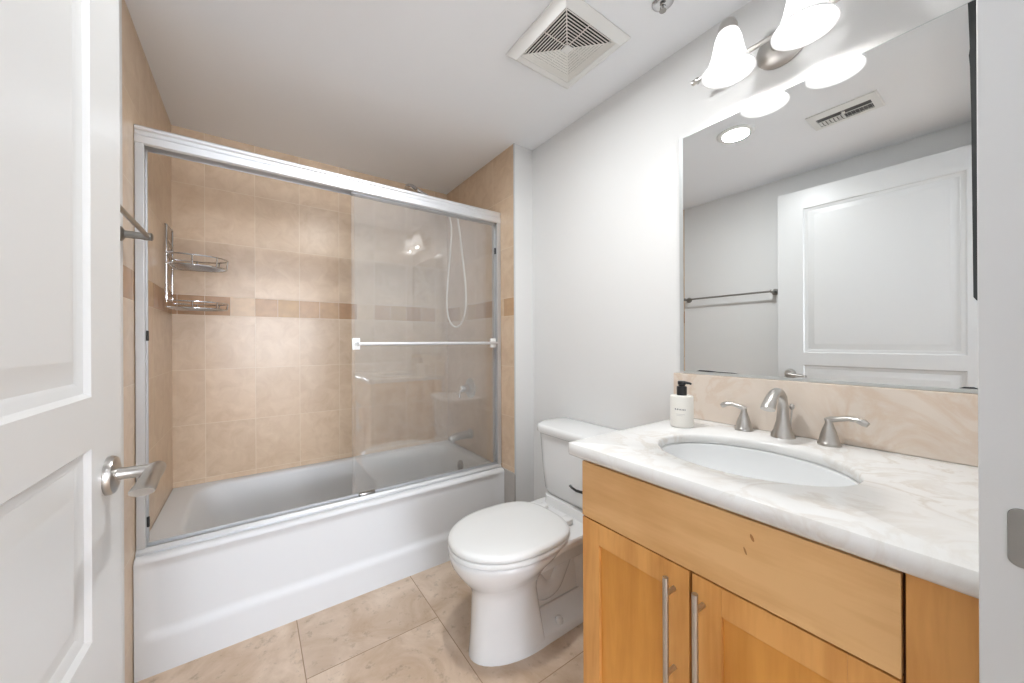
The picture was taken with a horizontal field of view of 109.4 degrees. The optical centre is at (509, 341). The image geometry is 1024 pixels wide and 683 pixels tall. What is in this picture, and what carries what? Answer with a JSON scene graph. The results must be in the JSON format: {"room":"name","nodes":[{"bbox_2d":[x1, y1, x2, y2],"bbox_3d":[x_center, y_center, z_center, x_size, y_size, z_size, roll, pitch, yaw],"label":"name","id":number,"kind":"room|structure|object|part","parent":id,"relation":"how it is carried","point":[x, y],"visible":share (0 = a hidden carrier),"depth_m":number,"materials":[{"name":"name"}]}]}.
{"room":"bathroom","nodes":[
{"label":"bathroom","id":0,"kind":"room"},
{"bbox_2d":[119,0,172,682],"bbox_3d":[-0.989,0.025,0.717,0.120,2.250,2.661,0,0,-35],"label":"wall","id":1,"kind":"structure","parent":0,"point":[141,103],"depth_m":1.30,"materials":[{"name":"tile"}]},
{"bbox_2d":[120,204,153,240],"bbox_3d":[-0.987,-0.332,0.882,0.075,0.044,0.654,0,0,-35],"label":"towel bar","id":2,"kind":"object","parent":1,"relation":"attached to","point":[142,234],"visible":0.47,"depth_m":1.10,"materials":[{"name":"silver metal"}]},
{"bbox_2d":[164,223,228,311],"bbox_3d":[-1.518,-0.352,1.771,0.227,0.396,0.203,0,0,-35],"label":"shower caddy","id":3,"kind":"object","parent":1,"relation":"attached to","point":[197,267],"visible":1,"depth_m":1.75,"materials":[{"name":"silver metal"}]},
{"bbox_2d":[166,251,227,272],"bbox_3d":[-1.515,-0.381,1.773,0.219,0.053,0.203,0,0,-35],"label":"basket","id":4,"kind":"object","parent":3,"relation":"on","point":[197,267],"depth_m":1.76,"materials":[{"name":"silver metal"}]},
{"bbox_2d":[166,299,228,311],"bbox_3d":[-1.514,-0.172,1.773,0.219,0.037,0.202,0,0,-35],"label":"basket","id":5,"kind":"object","parent":3,"relation":"on","point":[179,308],"depth_m":1.76,"materials":[{"name":"silver metal"}]},
{"bbox_2d":[171,125,447,487],"bbox_3d":[-1.135,0.025,2.325,1.743,2.250,0.130,0,0,-35],"label":"wall","id":6,"kind":"structure","parent":0,"point":[274,380],"depth_m":2.15,"materials":[{"name":"tile"}]},
{"bbox_2d":[133,561,583,682],"bbox_3d":[0.811,1.191,-0.703,3.900,0.100,7.320,0,0,-35],"label":"floor","id":7,"kind":"structure","parent":0,"point":[415,628],"depth_m":1.34,"materials":[{"name":"tile"}]},
{"bbox_2d":[133,440,503,682],"bbox_3d":[-0.868,0.944,1.967,1.516,0.410,0.755,0,0,-35],"label":"bathtub","id":8,"kind":"object","parent":7,"relation":"on","point":[193,601],"visible":0.91,"depth_m":1.59,"materials":[{"name":"white ceramic"}]},
{"bbox_3d":[-0.324,0.808,2.356,0.019,0.072,0.072,0,0,-35],"label":"overflow plate","id":9,"kind":"part","parent":8,"relation":"part of","materials":[{"name":"silver metal"}]},
{"bbox_2d":[448,417,620,666],"bbox_3d":[0.107,0.768,1.486,0.756,0.752,0.476,0,0,-35],"label":"toilet","id":10,"kind":"object","parent":7,"relation":"on","point":[521,562],"visible":0.88,"depth_m":1.36,"materials":[{"name":"white ceramic"}]},
{"bbox_3d":[-0.011,0.748,1.402,0.468,0.018,0.382,0,0,-35],"label":"seat","id":11,"kind":"part","parent":10,"relation":"part of","materials":[{"name":"white plastic"}]},
{"bbox_3d":[-0.011,0.724,1.402,0.468,0.026,0.382,0,0,-35],"label":"seat lid","id":12,"kind":"part","parent":10,"relation":"part of","materials":[{"name":"white plastic"}]},
{"bbox_3d":[0.326,0.572,1.642,0.206,0.281,0.458,0,0,-35],"label":"tank","id":13,"kind":"part","parent":10,"relation":"part of","materials":[{"name":"white ceramic"}]},
{"bbox_3d":[0.288,0.615,1.499,0.101,0.024,0.029,0,0,32],"label":"flush lever","id":14,"kind":"part","parent":10,"relation":"part of","materials":[{"name":"grey metal"}]},
{"bbox_3d":[0.322,0.411,1.640,0.223,0.039,0.476,0,0,-35],"label":"tank lid","id":15,"kind":"part","parent":10,"relation":"part of","materials":[{"name":"white ceramic"}]},
{"bbox_2d":[582,460,978,682],"bbox_3d":[0.618,0.730,0.883,0.622,0.826,0.672,0,0,-35],"label":"vanity cabinet","id":16,"kind":"object","parent":7,"relation":"on","point":[678,588],"visible":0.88,"depth_m":0.68,"materials":[{"name":"brown wood"}]},
{"bbox_3d":[0.299,0.759,0.885,0.009,0.446,0.184,0,0,-35],"label":"panel","id":17,"kind":"part","parent":16,"relation":"part of","materials":[{"name":"brown wood"}]},
{"bbox_3d":[0.295,0.759,0.882,0.018,0.560,0.298,0,0,-35],"label":"door","id":18,"kind":"part","parent":16,"relation":"part of","materials":[{"name":"brown wood"}]},
{"bbox_3d":[0.339,0.617,0.771,0.038,0.241,0.012,0,0,-35],"label":"handle","id":19,"kind":"part","parent":16,"relation":"part of","materials":[{"name":"silver metal"}]},
{"bbox_3d":[0.375,0.616,0.720,0.038,0.241,0.012,0,0,-35],"label":"handle","id":20,"kind":"part","parent":16,"relation":"part of","materials":[{"name":"silver metal"}]},
{"bbox_2d":[568,418,978,598],"bbox_3d":[0.610,0.298,0.905,0.608,0.036,0.714,0,0,-35],"label":"countertop","id":21,"kind":"structure","parent":16,"relation":"on","point":[915,516],"depth_m":0.67,"materials":[{"name":"white stone"}]},
{"bbox_2d":[670,380,693,427],"bbox_3d":[0.569,0.205,1.200,0.070,0.149,0.070,0,0,-35],"label":"soap dispenser","id":22,"kind":"object","parent":21,"relation":"on","point":[681,403],"visible":1,"depth_m":1.17,"materials":[{"name":"white plastic"}]},
{"bbox_2d":[660,442,858,486],"bbox_3d":[0.584,0.379,0.900,0.352,0.147,0.440,0,0,-35],"label":"sink","id":23,"kind":"object","parent":21,"relation":"in","point":[737,460],"visible":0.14,"depth_m":1.01,"materials":[{"name":"white ceramic"}]},
{"bbox_2d":[720,388,869,447],"bbox_3d":[0.764,0.205,1.026,0.151,0.147,0.355,0,0,-35],"label":"faucet","id":24,"kind":"object","parent":21,"relation":"on","point":[828,437],"visible":1,"depth_m":1.03,"materials":[{"name":"silver metal"}]},
{"bbox_3d":[0.718,0.207,1.165,0.019,0.025,0.076,0,0,-44],"label":"lever","id":25,"kind":"part","parent":24,"relation":"part of","materials":[{"name":"silver metal"}]},
{"bbox_3d":[0.739,0.243,1.144,0.050,0.071,0.050,0,0,-35],"label":"handle","id":26,"kind":"part","parent":24,"relation":"part of","materials":[{"name":"silver metal"}]},
{"bbox_3d":[0.760,0.205,1.032,0.151,0.147,0.060,0,0,-35],"label":"spout","id":27,"kind":"part","parent":24,"relation":"part of","materials":[{"name":"silver metal"}]},
{"bbox_3d":[0.822,0.222,1.057,0.015,0.079,0.015,0,0,-35],"label":"lift rod","id":28,"kind":"part","parent":24,"relation":"part of","materials":[{"name":"silver metal"}]},
{"bbox_3d":[0.859,0.242,0.976,0.050,0.071,0.050,0,0,-35],"label":"handle","id":29,"kind":"part","parent":24,"relation":"part of","materials":[{"name":"silver metal"}]},
{"bbox_3d":[0.875,0.206,0.944,0.019,0.025,0.092,0,0,-29],"label":"lever","id":30,"kind":"part","parent":24,"relation":"part of","materials":[{"name":"silver metal"}]},
{"bbox_3d":[0.475,0.758,0.637,0.009,0.446,0.183,0,0,-35],"label":"panel","id":31,"kind":"part","parent":16,"relation":"part of","materials":[{"name":"brown wood"}]},
{"bbox_3d":[0.471,0.758,0.634,0.018,0.560,0.297,0,0,-35],"label":"door","id":32,"kind":"part","parent":16,"relation":"part of","materials":[{"name":"brown wood"}]},
{"bbox_2d":[125,0,750,193],"bbox_3d":[0.801,-1.158,-0.703,3.900,0.100,7.320,0,0,-35],"label":"ceiling","id":33,"kind":"structure","parent":0,"point":[425,94],"depth_m":1.50,"materials":[{"name":"white paint"}]},
{"bbox_2d":[506,0,630,88],"bbox_3d":[0.212,-1.091,1.354,0.328,0.027,0.325,0,0,-35],"label":"ceiling vent","id":34,"kind":"object","parent":33,"relation":"in","point":[568,39],"visible":1,"depth_m":1.32,"materials":[{"name":"white plastic"}]},
{"bbox_3d":[0.212,-1.079,1.340,0.033,0.004,0.033,0,0,-35],"label":"plate","id":35,"kind":"part","parent":34,"relation":"part of","materials":[{"name":"white plastic"}]},
{"bbox_2d":[652,0,673,13],"bbox_3d":[0.498,-1.092,1.182,0.068,0.029,0.068,0,0,-35],"label":"sprinkler","id":36,"kind":"object","parent":33,"relation":"attached to","point":[660,6],"visible":1,"depth_m":1.18,"materials":[{"name":"silver metal"}]},
{"bbox_2d":[447,144,533,501],"bbox_3d":[-0.146,0.021,2.484,0.252,2.250,0.956,0,0,-35],"label":"wall","id":37,"kind":"structure","parent":0,"point":[490,187],"depth_m":2.15,"materials":[{"name":"tile"}]},
{"bbox_2d":[134,124,501,557],"bbox_3d":[-0.687,-0.010,1.710,1.521,1.497,0.066,0,0,-35],"label":"shower door frame","id":38,"kind":"object","parent":37,"relation":"attached to","point":[146,139],"visible":0.94,"depth_m":1.45,"materials":[{"name":"silver metal"}]},
{"bbox_3d":[-1.298,0.016,1.279,0.024,1.411,0.058,0,0,-35],"label":"rail","id":39,"kind":"part","parent":38,"relation":"part of","materials":[{"name":"silver metal"}]},
{"bbox_2d":[354,195,492,491],"bbox_3d":[-0.411,-0.003,1.923,0.774,1.414,0.011,0,0,-35],"label":"shower door","id":40,"kind":"structure","parent":38,"relation":"hanging from","point":[354,195],"depth_m":1.77,"materials":[{"name":"clear glass"}]},
{"bbox_3d":[-0.411,-0.001,1.923,0.774,1.409,0.006,0,0,-35],"label":"glass pane","id":41,"kind":"part","parent":40,"relation":"part of","materials":[{"name":"clear glass"}]},
{"bbox_3d":[-0.414,-0.698,1.923,0.774,0.025,0.011,0,0,-35],"label":"hanger rail","id":42,"kind":"part","parent":40,"relation":"part of","materials":[{"name":"silver metal"}]},
{"bbox_3d":[-0.078,0.011,2.146,0.024,1.411,0.058,0,0,-35],"label":"rail","id":43,"kind":"part","parent":38,"relation":"part of","materials":[{"name":"silver metal"}]},
{"bbox_2d":[351,191,497,349],"bbox_3d":[-0.395,-0.003,1.883,0.790,1.414,0.059,0,0,-35],"label":"shower door","id":44,"kind":"structure","parent":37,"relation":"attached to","point":[356,343],"depth_m":1.80,"materials":[{"name":"silver glass"}]},
{"bbox_3d":[-0.409,-0.001,1.903,0.790,1.409,0.006,0,0,-35],"label":"glass pane","id":45,"kind":"part","parent":44,"relation":"part of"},
{"bbox_3d":[-0.412,-0.698,1.903,0.790,0.025,0.011,0,0,-35],"label":"hanger rail","id":46,"kind":"part","parent":44,"relation":"part of","materials":[{"name":"silver metal"}]},
{"bbox_2d":[404,184,470,327],"bbox_3d":[-0.425,-0.521,2.293,0.266,0.862,0.424,0,0,32],"label":"shower","id":47,"kind":"object","parent":37,"relation":"attached to","point":[410,187],"visible":0.62,"depth_m":2.33,"materials":[{"name":"silver metal"}]},
{"bbox_3d":[-0.483,-0.893,2.279,0.254,0.109,0.036,0,0,-35],"label":"handle","id":48,"kind":"part","parent":47,"relation":"part of","materials":[{"name":"silver metal"}]},
{"bbox_2d":[448,428,472,442],"bbox_3d":[-0.329,0.621,2.384,0.164,0.078,0.068,0,0,-35],"label":"tub spout","id":49,"kind":"object","parent":37,"relation":"attached to","point":[467,434],"visible":1,"depth_m":2.37,"materials":[{"name":"silver metal"}]},
{"bbox_2d":[458,378,475,397],"bbox_3d":[-0.302,0.311,2.404,0.095,0.132,0.132,0,0,-35],"label":"shower valve","id":50,"kind":"object","parent":37,"relation":"attached to","point":[469,387],"visible":1,"depth_m":2.39,"materials":[{"name":"silver metal"}]},
{"bbox_3d":[-0.299,0.311,2.405,0.066,0.052,0.052,0,0,-35],"label":"valve stem","id":51,"kind":"part","parent":50,"relation":"part of","materials":[{"name":"silver metal"}]},
{"bbox_3d":[-0.270,0.311,2.427,0.016,0.132,0.132,0,0,-35],"label":"trim plate","id":52,"kind":"part","parent":50,"relation":"part of","materials":[{"name":"silver metal"}]},
{"bbox_2d":[503,468,515,502],"bbox_3d":[-0.004,0.941,2.070,0.010,0.409,0.118,0,0,-35],"label":"trim","id":53,"kind":"structure","parent":37,"relation":"attached to","point":[509,477],"depth_m":2.06,"materials":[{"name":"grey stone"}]},
{"bbox_2d":[513,143,515,474],"bbox_3d":[0.027,-0.180,2.022,0.007,1.850,0.007,0,0,-35],"label":"trim","id":54,"kind":"structure","parent":37,"relation":"attached to","point":[513,143],"depth_m":2.02,"materials":[{"name":"grey paint"}]},
{"bbox_2d":[532,0,977,499],"bbox_3d":[0.707,0.017,1.397,0.120,2.250,1.806,0,0,-35],"label":"wall","id":55,"kind":"structure","parent":0,"point":[606,251],"depth_m":1.56,"materials":[{"name":"white paint"}]},
{"bbox_2d":[691,0,841,88],"bbox_3d":[0.746,-0.908,1.048,0.212,0.175,0.480,0,0,-35],"label":"vanity light","id":56,"kind":"object","parent":55,"relation":"attached to","point":[804,22],"visible":1,"depth_m":1.06,"materials":[{"name":"white glass"}]},
{"bbox_3d":[0.681,-0.945,1.117,0.095,0.101,0.054,0,0,-35],"label":"arm","id":57,"kind":"part","parent":56,"relation":"part of","materials":[{"name":"white glass"}]},
{"bbox_3d":[0.665,-0.880,1.105,0.054,0.090,0.054,0,0,-35],"label":"bulb","id":58,"kind":"part","parent":56,"relation":"part of","materials":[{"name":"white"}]},
{"bbox_3d":[0.665,-0.884,1.105,0.145,0.128,0.145,0,0,-35],"label":"lamp shade","id":59,"kind":"part","parent":56,"relation":"part of","materials":[{"name":"white glass"}]},
{"bbox_3d":[0.773,-0.880,0.953,0.054,0.090,0.054,0,0,-35],"label":"bulb","id":60,"kind":"part","parent":56,"relation":"part of","materials":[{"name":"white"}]},
{"bbox_3d":[0.773,-0.884,0.953,0.145,0.128,0.145,0,0,-35],"label":"lamp shade","id":61,"kind":"part","parent":56,"relation":"part of","materials":[{"name":"white glass"}]},
{"bbox_2d":[674,373,977,466],"bbox_3d":[0.843,0.198,1.084,0.020,0.160,0.736,0,0,-35],"label":"backsplash","id":62,"kind":"structure","parent":55,"relation":"attached to","point":[936,425],"depth_m":0.95,"materials":[{"name":"beige stone"}]},
{"bbox_2d":[679,0,977,392],"bbox_3d":[0.847,-0.324,1.088,0.006,0.881,0.700,0,0,-35],"label":"mirror","id":63,"kind":"object","parent":55,"relation":"attached to","point":[828,222],"visible":0.88,"depth_m":0.98,"materials":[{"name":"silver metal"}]},
{"bbox_3d":[0.225,0.019,0.115,3.900,2.250,0.127,0,0,-35],"label":"wall","id":64,"kind":"structure","parent":0,"visible":0},
{"bbox_2d":[0,0,166,682],"bbox_3d":[-0.422,0.095,0.279,0.111,2.080,0.905,0,0,-34],"label":"door","id":65,"kind":"structure","parent":64,"relation":"in","point":[62,472],"depth_m":0.46,"materials":[{"name":"grey paint"}]},
{"bbox_3d":[-0.632,0.218,0.604,0.053,0.063,0.063,0,0,-35],"label":"handle","id":66,"kind":"part","parent":65,"relation":"part of","materials":[{"name":"silver metal"}]},
{"bbox_3d":[-0.583,0.219,0.587,0.031,0.027,0.110,0,0,-35],"label":"lever","id":67,"kind":"part","parent":65,"relation":"part of","materials":[{"name":"silver metal"}]},
{"bbox_2d":[976,0,1023,682],"bbox_3d":[0.200,0.077,0.091,0.924,2.135,0.138,0,0,-35],"label":"trim","id":68,"kind":"structure","parent":64,"relation":"attached to","point":[999,23],"depth_m":0.39,"materials":[{"name":"grey paint"}]},
{"bbox_3d":[0.543,0.208,0.375,0.002,0.062,0.033,0,0,-35],"label":"strike plate","id":69,"kind":"part","parent":68,"relation":"part of","materials":[{"name":"silver metal"}]}
]}

